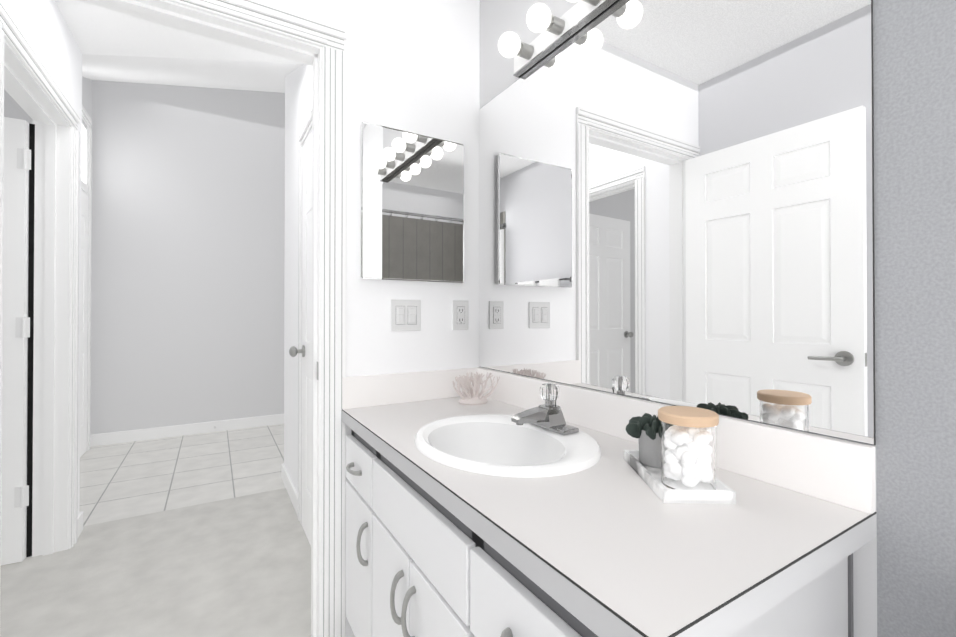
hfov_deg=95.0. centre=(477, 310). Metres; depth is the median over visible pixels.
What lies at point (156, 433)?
baseboard
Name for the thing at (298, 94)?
wall
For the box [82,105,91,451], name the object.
door frame
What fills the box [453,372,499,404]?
decor
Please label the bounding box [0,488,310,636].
floor
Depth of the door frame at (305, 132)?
2.33 m
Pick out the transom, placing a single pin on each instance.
(84, 187)
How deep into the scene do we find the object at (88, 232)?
3.52 m
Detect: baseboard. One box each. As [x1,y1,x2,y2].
[78,512,82,536]
[90,414,283,446]
[282,464,297,515]
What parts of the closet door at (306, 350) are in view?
knob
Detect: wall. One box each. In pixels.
[1,0,81,513]
[4,89,32,543]
[81,76,91,190]
[90,80,284,434]
[260,0,479,636]
[284,64,311,492]
[873,0,955,636]
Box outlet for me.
[452,300,467,329]
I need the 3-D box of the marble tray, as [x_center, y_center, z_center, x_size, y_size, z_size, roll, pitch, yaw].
[0.378,0.315,0.851,0.120,0.021,0.225,0,0,2]
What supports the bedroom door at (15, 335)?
in the wall at (13, 109)
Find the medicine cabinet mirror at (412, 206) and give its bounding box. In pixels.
[360,121,463,282]
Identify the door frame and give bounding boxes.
[0,0,79,582]
[76,0,346,636]
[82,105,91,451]
[298,109,311,523]
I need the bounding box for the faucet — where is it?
[511,383,578,434]
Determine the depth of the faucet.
1.15 m
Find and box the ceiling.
[55,0,302,92]
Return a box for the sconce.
[498,0,620,77]
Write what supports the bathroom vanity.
on the floor
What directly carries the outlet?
attached to the wall at (413, 66)
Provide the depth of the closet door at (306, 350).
2.18 m
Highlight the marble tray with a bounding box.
[624,450,735,503]
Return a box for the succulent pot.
[626,413,660,467]
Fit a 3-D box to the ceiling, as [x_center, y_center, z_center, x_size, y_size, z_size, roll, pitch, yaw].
[-0.174,-2.189,3.243,5.040,1.762,4.453,0,0,-31]
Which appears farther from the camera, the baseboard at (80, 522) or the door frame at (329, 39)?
the baseboard at (80, 522)
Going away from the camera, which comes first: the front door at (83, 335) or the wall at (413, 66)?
the wall at (413, 66)
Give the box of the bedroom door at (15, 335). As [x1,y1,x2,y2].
[1,117,30,564]
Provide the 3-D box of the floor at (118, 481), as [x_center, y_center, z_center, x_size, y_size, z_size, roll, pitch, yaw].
[-0.790,1.169,4.241,5.040,0.060,2.070,0,0,-31]
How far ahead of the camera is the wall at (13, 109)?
2.04 m
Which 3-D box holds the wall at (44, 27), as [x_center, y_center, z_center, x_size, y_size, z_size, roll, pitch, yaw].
[-1.815,-0.098,1.767,0.120,2.440,1.020,0,0,-31]
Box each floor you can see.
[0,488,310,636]
[79,424,284,525]
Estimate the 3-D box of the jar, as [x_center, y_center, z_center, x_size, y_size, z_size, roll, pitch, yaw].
[0.381,0.250,0.795,0.100,0.136,0.100,0,0,-31]
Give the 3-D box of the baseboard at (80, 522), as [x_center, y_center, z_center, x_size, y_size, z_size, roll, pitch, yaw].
[-1.991,1.075,2.182,0.014,0.100,0.115,0,0,-31]
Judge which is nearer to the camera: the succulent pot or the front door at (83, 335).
the succulent pot
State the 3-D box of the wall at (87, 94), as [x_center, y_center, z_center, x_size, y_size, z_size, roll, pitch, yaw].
[-2.847,-1.020,2.902,0.120,4.300,1.980,0,0,-31]
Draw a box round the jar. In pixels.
[658,406,718,489]
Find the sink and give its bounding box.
[414,414,601,477]
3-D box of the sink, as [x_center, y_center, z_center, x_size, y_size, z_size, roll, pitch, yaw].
[0.064,0.389,1.099,0.430,0.155,0.510,0,0,-31]
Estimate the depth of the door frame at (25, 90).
2.01 m
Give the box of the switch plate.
[391,299,420,330]
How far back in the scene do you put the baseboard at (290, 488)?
2.61 m
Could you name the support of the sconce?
attached to the vanity mirror at (676, 202)
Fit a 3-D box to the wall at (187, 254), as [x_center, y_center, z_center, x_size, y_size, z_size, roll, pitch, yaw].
[-1.273,-1.007,4.939,4.920,4.300,0.120,0,0,-31]
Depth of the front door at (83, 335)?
3.43 m
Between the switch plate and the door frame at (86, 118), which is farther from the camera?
the door frame at (86, 118)
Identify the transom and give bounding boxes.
[81,125,87,193]
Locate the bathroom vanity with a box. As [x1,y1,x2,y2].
[342,367,875,636]
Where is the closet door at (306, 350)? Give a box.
[289,133,311,545]
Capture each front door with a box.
[80,190,87,456]
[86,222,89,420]

